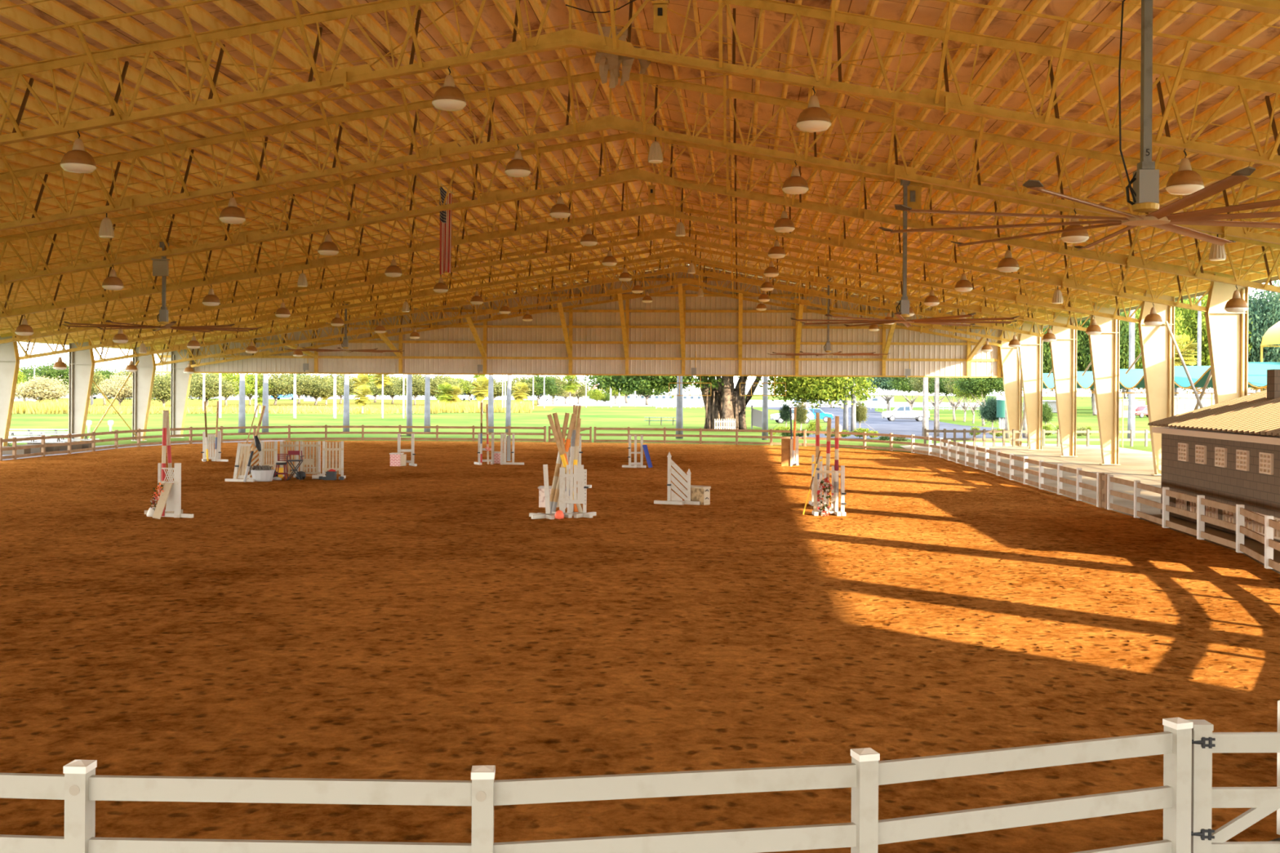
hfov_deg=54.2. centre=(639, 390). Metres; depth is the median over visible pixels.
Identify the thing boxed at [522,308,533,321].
pendant lamp
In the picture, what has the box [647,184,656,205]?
control box
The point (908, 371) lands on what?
junction box
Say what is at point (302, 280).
speaker
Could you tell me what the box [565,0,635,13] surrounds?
loose cable
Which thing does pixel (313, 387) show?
tree
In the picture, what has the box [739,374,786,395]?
frame
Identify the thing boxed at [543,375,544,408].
royal palm
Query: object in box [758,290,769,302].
pendant lamp
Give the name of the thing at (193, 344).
pendant lamp
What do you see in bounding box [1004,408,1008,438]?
royal palm
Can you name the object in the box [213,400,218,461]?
pole
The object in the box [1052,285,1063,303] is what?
speaker
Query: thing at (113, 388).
tree
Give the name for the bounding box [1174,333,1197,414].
fan palm
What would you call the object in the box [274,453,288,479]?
bar stool
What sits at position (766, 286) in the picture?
pendant lamp
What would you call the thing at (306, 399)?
house
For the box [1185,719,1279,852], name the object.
gate
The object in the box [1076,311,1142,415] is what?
tree
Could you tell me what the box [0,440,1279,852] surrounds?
floor
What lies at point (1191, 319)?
tree
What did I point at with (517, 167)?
pendant lamp
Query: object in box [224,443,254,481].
jump standard
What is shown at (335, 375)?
royal palm
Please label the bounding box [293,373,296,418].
royal palm
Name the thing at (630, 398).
building
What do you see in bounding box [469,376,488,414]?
tree
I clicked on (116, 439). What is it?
fence
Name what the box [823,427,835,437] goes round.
shrub
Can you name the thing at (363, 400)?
tree
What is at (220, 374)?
royal palm
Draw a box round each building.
[626,392,703,401]
[1147,368,1279,542]
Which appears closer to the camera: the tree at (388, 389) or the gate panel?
the gate panel
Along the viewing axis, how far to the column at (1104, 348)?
61.68 m
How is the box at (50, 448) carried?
on the footpath
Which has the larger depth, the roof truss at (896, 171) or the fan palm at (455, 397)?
the fan palm at (455, 397)
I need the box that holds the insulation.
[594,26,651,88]
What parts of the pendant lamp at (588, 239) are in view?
lamp shade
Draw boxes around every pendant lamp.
[14,315,34,335]
[53,353,66,369]
[60,130,96,173]
[102,265,124,290]
[112,328,128,343]
[124,359,137,372]
[183,360,194,373]
[186,332,200,348]
[202,284,220,306]
[218,191,245,223]
[245,340,257,353]
[275,298,290,317]
[293,344,303,356]
[317,230,338,255]
[330,311,343,326]
[373,319,386,333]
[384,255,402,276]
[409,326,419,338]
[431,66,466,111]
[433,274,448,293]
[470,288,483,304]
[498,298,511,314]
[504,143,530,177]
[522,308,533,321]
[549,191,570,217]
[580,224,597,245]
[601,246,617,266]
[618,264,631,281]
[631,278,643,293]
[641,290,653,302]
[755,302,766,311]
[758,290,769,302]
[760,277,773,291]
[763,257,778,276]
[767,236,785,258]
[773,204,795,232]
[782,160,808,194]
[795,86,831,132]
[868,317,879,331]
[884,311,893,324]
[909,306,914,316]
[924,287,939,306]
[954,268,973,292]
[959,309,966,319]
[981,339,992,351]
[996,245,1019,272]
[1008,333,1021,347]
[1042,325,1056,342]
[1060,208,1088,243]
[1085,315,1102,334]
[1143,302,1163,325]
[1165,148,1204,195]
[1224,284,1248,312]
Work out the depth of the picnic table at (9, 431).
75.56 m
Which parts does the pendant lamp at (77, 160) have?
lamp shade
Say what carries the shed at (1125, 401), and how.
on the lawn
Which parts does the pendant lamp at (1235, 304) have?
lamp shade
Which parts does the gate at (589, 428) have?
rail, rail, rail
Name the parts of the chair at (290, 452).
leg, leg, backrest, seat, leg, leg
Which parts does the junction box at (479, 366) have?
casing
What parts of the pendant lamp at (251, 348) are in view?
lamp shade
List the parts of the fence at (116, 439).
post, rail, rail, rail, post, rail, rail, rail, post, rail, rail, rail, post, rail, rail, rail, post, rail, rail, rail, post, rail, rail, rail, post, rail, rail, rail, rail, rail, rail, post, rail, rail, rail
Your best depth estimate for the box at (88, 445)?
70.70 m
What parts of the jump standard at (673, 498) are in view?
post, post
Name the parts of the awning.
awning post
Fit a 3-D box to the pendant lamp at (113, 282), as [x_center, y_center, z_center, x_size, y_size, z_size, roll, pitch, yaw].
[-17.489,-3.767,41.477,0.680,0.865,0.680,0,0,4]
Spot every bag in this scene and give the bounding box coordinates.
[253,435,261,451]
[295,471,306,479]
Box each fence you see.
[0,426,222,460]
[0,717,1193,852]
[219,424,546,442]
[594,426,913,453]
[655,400,702,408]
[714,418,735,429]
[823,400,890,410]
[911,434,1098,506]
[924,428,1015,446]
[928,401,1023,410]
[1012,429,1151,446]
[1106,474,1279,835]
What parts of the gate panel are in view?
gate post, panel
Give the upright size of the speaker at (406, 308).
0.655 m
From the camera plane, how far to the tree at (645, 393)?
303.10 m
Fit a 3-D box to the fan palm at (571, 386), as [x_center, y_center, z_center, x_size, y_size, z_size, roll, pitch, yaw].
[-16.444,-0.467,294.850,5.513,7.718,5.697,0,0,0]
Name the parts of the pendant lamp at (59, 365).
lamp shade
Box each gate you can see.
[548,426,591,442]
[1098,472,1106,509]
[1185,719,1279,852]
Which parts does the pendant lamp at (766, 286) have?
lamp shade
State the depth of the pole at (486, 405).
58.23 m
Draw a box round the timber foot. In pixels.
[144,509,182,514]
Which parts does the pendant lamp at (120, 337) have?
lamp shade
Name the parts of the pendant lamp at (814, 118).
lamp shade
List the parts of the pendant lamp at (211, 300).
lamp shade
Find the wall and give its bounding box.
[156,264,1021,377]
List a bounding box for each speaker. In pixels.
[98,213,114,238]
[138,341,146,353]
[297,270,307,287]
[401,299,409,311]
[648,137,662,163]
[675,218,685,236]
[687,262,695,273]
[697,286,703,297]
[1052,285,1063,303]
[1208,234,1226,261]
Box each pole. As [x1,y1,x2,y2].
[160,410,167,515]
[166,409,173,512]
[204,400,208,461]
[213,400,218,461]
[235,405,257,479]
[243,405,265,482]
[480,402,482,464]
[485,404,488,464]
[546,413,582,512]
[548,413,569,514]
[551,413,576,513]
[552,413,578,512]
[564,405,578,508]
[566,405,581,507]
[567,430,576,512]
[568,417,581,511]
[573,404,575,413]
[789,407,793,465]
[792,407,796,464]
[802,451,820,514]
[815,413,819,511]
[826,417,831,509]
[834,416,839,514]
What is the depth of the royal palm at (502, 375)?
191.96 m
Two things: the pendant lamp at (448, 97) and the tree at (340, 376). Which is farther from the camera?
the tree at (340, 376)
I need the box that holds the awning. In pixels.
[1260,320,1279,391]
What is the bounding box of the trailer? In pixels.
[866,395,893,404]
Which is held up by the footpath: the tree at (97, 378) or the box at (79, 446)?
the box at (79, 446)
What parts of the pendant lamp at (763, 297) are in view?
lamp shade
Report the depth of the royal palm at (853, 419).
111.37 m
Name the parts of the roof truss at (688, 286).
splice plate, splice plate, splice plate, splice plate, ridge plate, ridge plate, splice plate, splice plate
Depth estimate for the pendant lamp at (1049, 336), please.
61.70 m
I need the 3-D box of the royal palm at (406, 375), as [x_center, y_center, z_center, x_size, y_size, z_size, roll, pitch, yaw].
[-29.323,-4.433,157.556,6.736,15.479,6.923,0,0,0]
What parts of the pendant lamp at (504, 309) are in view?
lamp shade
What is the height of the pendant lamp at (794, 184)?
0.865 m
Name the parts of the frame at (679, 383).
rail, rail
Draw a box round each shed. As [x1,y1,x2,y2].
[1042,400,1057,412]
[1119,399,1135,417]
[1134,399,1145,405]
[1173,395,1214,415]
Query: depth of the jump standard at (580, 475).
34.65 m
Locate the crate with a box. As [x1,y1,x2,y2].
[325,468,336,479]
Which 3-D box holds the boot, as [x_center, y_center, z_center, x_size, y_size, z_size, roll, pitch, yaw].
[-13.749,3.329,47.351,0.344,0.140,0.140,0,0,0]
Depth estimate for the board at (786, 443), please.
58.54 m
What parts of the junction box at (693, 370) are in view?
casing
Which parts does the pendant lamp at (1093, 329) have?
lamp shade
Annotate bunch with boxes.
[150,496,158,511]
[151,482,164,501]
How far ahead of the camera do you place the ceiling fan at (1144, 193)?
16.49 m
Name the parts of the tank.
tank, leg, tank, leg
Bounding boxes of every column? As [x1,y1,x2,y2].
[0,333,20,446]
[68,339,95,441]
[131,344,155,440]
[170,348,192,437]
[1000,328,1022,446]
[1017,320,1043,449]
[1049,312,1077,456]
[1088,302,1120,465]
[1137,290,1174,475]
[1204,273,1248,404]
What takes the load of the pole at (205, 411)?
on the floor
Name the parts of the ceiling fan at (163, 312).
fan blade, fan blade, fan blade, fan blade, hub plate, fan blade, fan blade, fan blade, fan blade, fan blade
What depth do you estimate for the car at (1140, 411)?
184.74 m
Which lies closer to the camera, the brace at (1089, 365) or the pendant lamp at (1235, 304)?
the pendant lamp at (1235, 304)
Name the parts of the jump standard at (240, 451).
post, cross rail, cross rail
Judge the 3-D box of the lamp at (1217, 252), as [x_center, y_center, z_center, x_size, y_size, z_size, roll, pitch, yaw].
[14.443,-3.583,31.259,0.390,0.655,0.400,0,0,4]
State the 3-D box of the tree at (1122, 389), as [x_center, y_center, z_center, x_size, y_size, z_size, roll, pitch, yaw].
[91.046,-8.653,234.258,19.387,25.756,17.798,0,0,-35]
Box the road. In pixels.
[61,393,624,399]
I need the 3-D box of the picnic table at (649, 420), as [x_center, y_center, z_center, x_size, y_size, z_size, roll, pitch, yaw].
[2.175,3.136,127.797,3.400,0.779,1.660,0,0,-6]
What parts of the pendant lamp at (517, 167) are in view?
lamp shade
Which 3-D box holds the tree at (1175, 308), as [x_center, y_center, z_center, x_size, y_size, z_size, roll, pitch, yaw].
[101.882,-9.480,238.417,19.235,27.565,18.769,0,0,2]
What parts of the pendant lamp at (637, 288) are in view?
lamp shade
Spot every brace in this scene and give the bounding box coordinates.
[88,360,139,439]
[92,380,137,436]
[1016,347,1021,373]
[1017,407,1025,443]
[1081,361,1091,376]
[1125,352,1141,373]
[1164,320,1203,408]
[1194,369,1211,409]
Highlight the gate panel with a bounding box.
[751,404,762,428]
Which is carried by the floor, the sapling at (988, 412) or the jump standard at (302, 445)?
the jump standard at (302, 445)
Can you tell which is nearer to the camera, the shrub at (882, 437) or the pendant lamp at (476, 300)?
the pendant lamp at (476, 300)
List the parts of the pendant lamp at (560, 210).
lamp shade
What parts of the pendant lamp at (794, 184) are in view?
lamp shade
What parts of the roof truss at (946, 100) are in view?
web post, web post, web post, web post, web post, splice plate, web post, web post, web post, ridge plate, ridge post, ridge plate, web post, web post, web post, web post, web post, splice plate, web post, web post, web post, web post, web post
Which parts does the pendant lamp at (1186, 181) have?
lamp shade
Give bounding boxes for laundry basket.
[248,465,275,481]
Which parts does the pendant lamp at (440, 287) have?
lamp shade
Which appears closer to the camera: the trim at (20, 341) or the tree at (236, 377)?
the trim at (20, 341)
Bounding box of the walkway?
[899,441,1279,573]
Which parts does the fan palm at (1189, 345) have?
crown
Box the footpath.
[2,440,283,460]
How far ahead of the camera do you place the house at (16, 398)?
295.43 m
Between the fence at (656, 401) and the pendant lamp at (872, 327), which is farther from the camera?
the fence at (656, 401)
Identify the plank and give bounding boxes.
[152,482,172,519]
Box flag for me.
[440,181,454,275]
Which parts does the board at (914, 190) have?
panel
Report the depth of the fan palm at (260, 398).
170.19 m
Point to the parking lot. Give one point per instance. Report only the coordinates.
(899, 426)
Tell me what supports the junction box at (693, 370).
attached to the wall
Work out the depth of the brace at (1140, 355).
59.90 m
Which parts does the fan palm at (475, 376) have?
crown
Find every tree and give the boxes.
[14,368,26,397]
[17,360,43,402]
[22,357,93,402]
[57,370,108,400]
[93,363,124,404]
[93,370,132,404]
[109,361,170,400]
[126,373,200,406]
[189,373,239,406]
[207,373,254,406]
[235,373,276,404]
[249,373,307,404]
[284,373,319,404]
[287,373,343,404]
[318,373,360,404]
[351,373,397,402]
[364,374,402,404]
[390,374,436,404]
[416,374,466,402]
[436,374,472,395]
[460,377,476,400]
[470,377,507,403]
[497,375,542,397]
[521,375,562,404]
[545,375,574,404]
[554,386,582,404]
[566,379,594,404]
[575,375,880,429]
[586,388,607,404]
[600,386,628,404]
[600,391,613,404]
[601,392,634,403]
[612,385,674,404]
[865,377,899,411]
[885,377,922,410]
[901,377,945,406]
[922,377,963,421]
[938,377,973,422]
[947,377,1004,426]
[948,380,992,423]
[1042,326,1082,389]
[1044,388,1092,399]
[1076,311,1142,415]
[1076,388,1093,409]
[1119,299,1197,391]
[1119,388,1139,399]
[1120,309,1137,399]
[1174,294,1255,396]
[1174,297,1196,395]
[1179,387,1213,395]
[1248,280,1279,392]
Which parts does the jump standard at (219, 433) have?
post, cross rail, cross rail, post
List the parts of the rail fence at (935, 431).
post, post, post, post, post, post, post, rail, rail, post, rail, rail, post, post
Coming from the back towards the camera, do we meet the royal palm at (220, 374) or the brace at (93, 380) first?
the royal palm at (220, 374)
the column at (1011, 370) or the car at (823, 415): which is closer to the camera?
the column at (1011, 370)
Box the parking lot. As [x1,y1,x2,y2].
[768,407,1055,439]
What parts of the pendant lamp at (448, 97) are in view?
lamp shade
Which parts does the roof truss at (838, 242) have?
web post, web post, web post, splice plate, web post, web post, web post, web post, web post, web post, splice plate, web post, web post, web post, web post, web post, splice plate, web post, web post, ridge plate, ridge plate, web post, web post, web post, splice plate, web post, web post, web post, web post, web post, splice plate, web post, web post, web post, web post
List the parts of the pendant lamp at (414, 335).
lamp shade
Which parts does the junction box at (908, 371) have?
casing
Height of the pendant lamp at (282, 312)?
0.865 m
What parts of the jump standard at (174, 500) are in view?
post, white panel, post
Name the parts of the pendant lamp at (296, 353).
lamp shade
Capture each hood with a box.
[151,258,169,260]
[652,0,668,5]
[902,183,922,186]
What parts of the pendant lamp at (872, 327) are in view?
lamp shade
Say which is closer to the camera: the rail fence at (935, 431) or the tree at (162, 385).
the rail fence at (935, 431)
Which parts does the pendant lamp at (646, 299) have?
lamp shade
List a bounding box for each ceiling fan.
[62,239,262,332]
[284,302,402,352]
[768,275,888,356]
[790,178,1019,327]
[879,0,1279,250]
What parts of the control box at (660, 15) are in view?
panel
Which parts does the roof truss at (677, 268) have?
splice plate, splice plate, splice plate, splice plate, ridge plate, ridge plate, splice plate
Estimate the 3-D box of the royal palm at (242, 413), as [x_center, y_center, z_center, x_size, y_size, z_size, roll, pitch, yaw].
[-30.657,-5.442,96.385,6.736,17.479,6.923,0,0,0]
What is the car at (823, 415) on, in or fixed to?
on the lawn
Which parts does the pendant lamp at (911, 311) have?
lamp shade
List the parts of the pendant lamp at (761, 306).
lamp shade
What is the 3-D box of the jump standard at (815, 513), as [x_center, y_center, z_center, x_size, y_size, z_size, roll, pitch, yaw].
[5.387,2.832,35.525,0.920,1.407,0.600,0,0,0]
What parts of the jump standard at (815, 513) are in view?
post, cross rail, post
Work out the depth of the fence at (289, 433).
84.31 m
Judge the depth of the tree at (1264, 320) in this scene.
211.65 m
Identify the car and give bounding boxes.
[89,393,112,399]
[271,392,297,399]
[457,393,474,400]
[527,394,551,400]
[551,395,574,400]
[769,408,814,423]
[782,399,811,408]
[806,408,833,422]
[813,401,824,408]
[822,399,842,406]
[1134,406,1148,417]
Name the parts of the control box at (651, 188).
panel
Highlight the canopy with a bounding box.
[1022,362,1279,446]
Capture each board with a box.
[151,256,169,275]
[642,444,651,467]
[645,444,652,467]
[781,438,792,466]
[902,183,922,222]
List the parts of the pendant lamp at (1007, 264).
lamp shade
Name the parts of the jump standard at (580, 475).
post, cross rail, cross rail, post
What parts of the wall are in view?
wall post, wall post, wall post, wall post, rail, wall post, wall post, wall post, wall post, wall post, wall post, wall post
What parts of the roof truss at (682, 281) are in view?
splice plate, splice plate, splice plate, splice plate, ridge plate, ridge plate, splice plate, splice plate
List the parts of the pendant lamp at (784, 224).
lamp shade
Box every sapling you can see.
[772,402,798,428]
[791,403,808,431]
[848,400,875,431]
[977,390,1001,433]
[1042,399,1056,427]
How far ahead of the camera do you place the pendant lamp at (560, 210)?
40.10 m
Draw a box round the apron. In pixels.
[1268,837,1279,841]
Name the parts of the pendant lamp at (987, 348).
lamp shade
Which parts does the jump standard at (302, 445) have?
post, cross rail, cross rail, post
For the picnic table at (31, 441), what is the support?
on the lawn
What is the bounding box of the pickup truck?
[881,405,930,421]
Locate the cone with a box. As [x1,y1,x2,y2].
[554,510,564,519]
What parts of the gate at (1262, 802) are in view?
rail, rail, rail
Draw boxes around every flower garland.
[817,477,835,514]
[822,509,830,515]
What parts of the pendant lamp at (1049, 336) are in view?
lamp shade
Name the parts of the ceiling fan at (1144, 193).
fan blade, fan blade, fan blade, fan blade, fan blade, hub plate, fan blade, fan blade, fan blade, fan blade, fan blade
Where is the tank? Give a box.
[995,395,1005,429]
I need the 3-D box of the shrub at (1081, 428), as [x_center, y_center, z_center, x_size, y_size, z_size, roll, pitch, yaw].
[35.640,3.284,100.958,1.706,0.923,1.131,0,0,-17]
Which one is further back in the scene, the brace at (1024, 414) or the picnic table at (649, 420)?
the picnic table at (649, 420)
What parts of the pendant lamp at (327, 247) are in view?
lamp shade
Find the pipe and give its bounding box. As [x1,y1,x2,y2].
[311,475,324,479]
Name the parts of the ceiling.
conduit rod, conduit rod, conduit rod, conduit rod, conduit rod, conduit rod, conduit rod, conduit rod, conduit rod, conduit rod, conduit rod, conduit rod, conduit rod, conduit rod, conduit rod, conduit rod, conduit rod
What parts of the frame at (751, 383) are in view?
rail, rail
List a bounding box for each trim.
[19,341,128,349]
[1043,275,1279,328]
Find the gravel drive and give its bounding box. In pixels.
[537,400,982,407]
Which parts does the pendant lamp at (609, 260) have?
lamp shade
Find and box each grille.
[99,235,113,238]
[648,160,662,163]
[1209,257,1225,261]
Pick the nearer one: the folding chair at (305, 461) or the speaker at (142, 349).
the folding chair at (305, 461)
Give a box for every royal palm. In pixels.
[33,344,35,402]
[90,394,93,405]
[202,373,204,411]
[218,373,221,417]
[238,373,245,432]
[254,373,257,417]
[262,373,268,432]
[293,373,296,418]
[333,373,336,418]
[342,373,349,431]
[381,373,383,418]
[402,374,404,418]
[405,374,407,417]
[406,374,412,435]
[423,374,430,431]
[488,374,493,432]
[502,374,503,408]
[504,374,506,408]
[505,374,511,432]
[532,375,533,408]
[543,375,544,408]
[573,375,586,408]
[609,386,611,407]
[618,388,620,407]
[634,391,635,406]
[652,389,653,406]
[675,376,683,439]
[761,376,768,439]
[843,377,848,431]
[850,379,856,431]
[921,377,928,436]
[933,377,939,435]
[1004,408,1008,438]
[1022,400,1026,437]
[1127,309,1135,438]
[1196,296,1201,408]
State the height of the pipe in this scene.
0.156 m
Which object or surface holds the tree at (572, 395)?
on the gravel drive
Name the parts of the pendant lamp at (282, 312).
lamp shade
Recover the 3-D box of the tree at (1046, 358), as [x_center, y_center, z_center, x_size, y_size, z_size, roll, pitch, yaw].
[62.883,-5.278,201.012,15.799,18.562,16.191,0,0,15]
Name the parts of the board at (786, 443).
edge post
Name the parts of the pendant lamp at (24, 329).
lamp shade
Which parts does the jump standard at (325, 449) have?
post, cross rail, cross rail, post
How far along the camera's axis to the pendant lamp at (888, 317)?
70.04 m
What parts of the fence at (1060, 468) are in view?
post, rail, rail, rail, post, rail, rail, rail, post, rail, rail, post, rail, rail, rail, post, rail, rail, rail, post, rail, rail, rail, post, rail, rail, rail, post, rail, rail, rail, post, rail, rail, rail, post, rail, rail, rail, post, rail, rail, rail, post, rail, rail, rail, post, rail, rail, rail, post, rail, rail, rail, post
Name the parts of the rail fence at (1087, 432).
post, rail, rail, post, rail, rail, post, rail, rail, post, rail, rail, rail, rail, post, rail, rail, post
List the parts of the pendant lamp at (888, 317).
lamp shade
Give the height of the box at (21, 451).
0.380 m
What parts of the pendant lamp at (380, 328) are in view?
lamp shade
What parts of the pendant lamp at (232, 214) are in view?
lamp shade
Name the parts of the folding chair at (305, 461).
backrest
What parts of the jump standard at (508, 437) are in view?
post, post, post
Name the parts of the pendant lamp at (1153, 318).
lamp shade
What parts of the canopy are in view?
canopy post, canopy post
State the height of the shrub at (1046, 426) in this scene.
1.147 m
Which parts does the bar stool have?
seat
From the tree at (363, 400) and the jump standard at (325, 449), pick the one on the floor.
the jump standard at (325, 449)
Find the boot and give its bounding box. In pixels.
[272,476,281,479]
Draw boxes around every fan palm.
[251,387,269,413]
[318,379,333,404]
[351,373,370,393]
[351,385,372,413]
[369,373,394,388]
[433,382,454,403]
[444,385,462,403]
[469,374,487,408]
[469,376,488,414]
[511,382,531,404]
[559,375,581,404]
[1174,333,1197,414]
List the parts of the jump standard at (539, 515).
post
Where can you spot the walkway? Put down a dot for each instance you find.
(1135, 464)
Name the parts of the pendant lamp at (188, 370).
lamp shade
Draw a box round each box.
[2,446,31,454]
[16,444,46,453]
[24,444,59,451]
[26,442,82,449]
[65,441,91,448]
[302,355,308,372]
[389,453,406,466]
[477,356,482,373]
[493,451,503,463]
[537,485,559,507]
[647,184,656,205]
[652,0,668,52]
[686,484,711,505]
[691,351,696,376]
[905,351,911,377]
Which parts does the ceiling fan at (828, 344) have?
fan blade, fan blade, fan blade, fan blade, fan blade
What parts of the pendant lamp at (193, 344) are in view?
lamp shade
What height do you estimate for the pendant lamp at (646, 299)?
0.865 m
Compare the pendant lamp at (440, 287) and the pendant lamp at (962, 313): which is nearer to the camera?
the pendant lamp at (440, 287)
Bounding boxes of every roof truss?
[0,0,1279,166]
[0,59,1279,244]
[0,126,1279,293]
[0,170,1234,318]
[0,202,1163,343]
[0,226,1110,359]
[77,244,1068,363]
[145,259,1035,366]
[186,266,1016,367]
[1186,0,1279,14]
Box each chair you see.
[286,450,304,479]
[302,458,315,475]
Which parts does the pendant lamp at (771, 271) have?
lamp shade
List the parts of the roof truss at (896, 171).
web post, web post, web post, splice plate, web post, web post, web post, web post, web post, web post, splice plate, web post, web post, web post, ridge plate, ridge post, ridge plate, web post, web post, web post, web post, web post, splice plate, web post, web post, web post, web post, splice plate, web post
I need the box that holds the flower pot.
[146,506,155,516]
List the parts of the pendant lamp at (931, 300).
lamp shade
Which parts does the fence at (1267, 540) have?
post, rail, rail, rail, post, rail, rail, rail, post, rail, rail, rail, post, rail, rail, rail, post, rail, rail, rail, post, rail, rail, rail, post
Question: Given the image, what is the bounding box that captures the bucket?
[275,467,283,477]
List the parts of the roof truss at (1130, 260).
splice plate, web post, web post, web post, web post, web post, splice plate, web post, web post, web post, web post, web post, web post, splice plate, web post, web post, web post, ridge plate, ridge post, ridge plate, web post, web post, web post, web post, splice plate, web post, web post, web post, web post, web post, web post, splice plate, web post, web post, web post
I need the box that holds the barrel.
[839,424,841,437]
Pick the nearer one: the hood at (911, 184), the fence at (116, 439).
the hood at (911, 184)
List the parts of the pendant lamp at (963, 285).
lamp shade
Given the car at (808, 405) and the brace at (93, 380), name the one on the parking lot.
the car at (808, 405)
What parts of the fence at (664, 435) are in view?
post, rail, rail, rail, post, rail, rail, rail, post, rail, rail, rail, post, rail, rail, rail, post, rail, rail, rail, post, rail, rail, rail, post, rail, rail, rail, rail, rail, rail, post, rail, rail, rail, post, rail, rail, rail, post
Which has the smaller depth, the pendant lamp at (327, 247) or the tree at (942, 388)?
the pendant lamp at (327, 247)
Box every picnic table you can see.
[7,435,73,446]
[8,429,67,439]
[8,431,46,438]
[8,431,68,444]
[27,433,98,440]
[644,417,675,425]
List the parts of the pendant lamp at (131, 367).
lamp shade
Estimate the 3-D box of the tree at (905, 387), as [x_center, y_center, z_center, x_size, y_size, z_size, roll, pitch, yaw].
[42.191,-0.091,193.652,9.044,7.816,9.268,0,0,-44]
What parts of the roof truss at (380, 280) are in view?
splice plate, web post, web post, web post, web post, splice plate, web post, web post, web post, web post, web post, splice plate, web post, web post, web post, web post, splice plate, ridge plate, ridge post, ridge plate, splice plate, web post, splice plate, web post, web post, web post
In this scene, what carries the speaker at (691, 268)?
hanging from the roof truss at (821, 280)
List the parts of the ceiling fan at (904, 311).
fan blade, fan blade, fan blade, fan blade, fan blade, hub plate, fan blade, fan blade, fan blade, fan blade, fan blade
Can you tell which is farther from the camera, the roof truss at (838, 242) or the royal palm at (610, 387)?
the royal palm at (610, 387)
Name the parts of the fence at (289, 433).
rail, rail, rail, post, rail, rail, rail, post, rail, rail, rail, post, rail, rail, rail, post, rail, rail, rail, rail, rail, rail, post, rail, rail, rail, post, rail, rail, rail, post, rail, rail, rail, post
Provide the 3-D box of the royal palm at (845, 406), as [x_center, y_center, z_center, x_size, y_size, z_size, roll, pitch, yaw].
[18.337,-5.118,111.519,6.736,17.479,6.923,0,0,0]
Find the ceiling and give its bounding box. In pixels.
[0,0,1279,351]
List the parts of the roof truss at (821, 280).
splice plate, splice plate, splice plate, splice plate, ridge plate, ridge post, ridge plate, splice plate, splice plate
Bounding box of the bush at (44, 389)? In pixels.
[14,373,68,402]
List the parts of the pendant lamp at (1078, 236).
lamp shade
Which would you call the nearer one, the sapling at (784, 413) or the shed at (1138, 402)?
the sapling at (784, 413)
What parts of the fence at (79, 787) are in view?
rail, rail, post, rail, rail, post, rail, rail, post, rail, rail, rail, post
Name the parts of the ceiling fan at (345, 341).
fan blade, fan blade, fan blade, fan blade, fan blade, fan blade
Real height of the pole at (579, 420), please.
2.701 m
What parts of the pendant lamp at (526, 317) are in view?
lamp shade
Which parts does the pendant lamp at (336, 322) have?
lamp shade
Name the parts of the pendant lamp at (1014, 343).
lamp shade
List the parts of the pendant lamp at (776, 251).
lamp shade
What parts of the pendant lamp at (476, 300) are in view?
lamp shade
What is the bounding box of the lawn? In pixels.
[7,392,1151,452]
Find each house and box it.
[13,395,38,401]
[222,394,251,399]
[303,395,320,401]
[565,395,584,399]
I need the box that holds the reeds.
[12,399,533,413]
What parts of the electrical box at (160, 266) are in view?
panel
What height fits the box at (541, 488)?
0.607 m
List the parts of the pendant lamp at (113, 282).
lamp shade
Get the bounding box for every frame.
[668,374,711,395]
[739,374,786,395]
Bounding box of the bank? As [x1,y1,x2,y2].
[22,399,555,413]
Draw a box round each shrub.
[773,426,793,433]
[779,429,793,436]
[795,429,809,436]
[804,421,822,435]
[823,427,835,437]
[840,429,851,438]
[850,427,872,438]
[869,430,879,438]
[876,435,889,440]
[893,436,910,441]
[968,426,981,435]
[988,427,1004,438]
[1042,424,1053,436]
[1076,426,1091,436]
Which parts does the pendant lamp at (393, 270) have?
lamp shade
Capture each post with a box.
[85,420,91,433]
[107,420,113,431]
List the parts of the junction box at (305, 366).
casing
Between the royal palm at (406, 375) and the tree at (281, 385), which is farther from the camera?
the tree at (281, 385)
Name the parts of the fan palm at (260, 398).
crown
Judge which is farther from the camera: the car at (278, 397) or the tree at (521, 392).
the car at (278, 397)
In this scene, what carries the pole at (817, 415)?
on the floor
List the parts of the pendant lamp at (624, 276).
lamp shade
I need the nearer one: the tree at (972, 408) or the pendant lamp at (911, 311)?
the pendant lamp at (911, 311)
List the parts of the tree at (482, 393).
crown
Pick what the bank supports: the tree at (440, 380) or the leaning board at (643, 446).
the tree at (440, 380)
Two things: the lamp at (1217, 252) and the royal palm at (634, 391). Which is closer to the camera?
the lamp at (1217, 252)

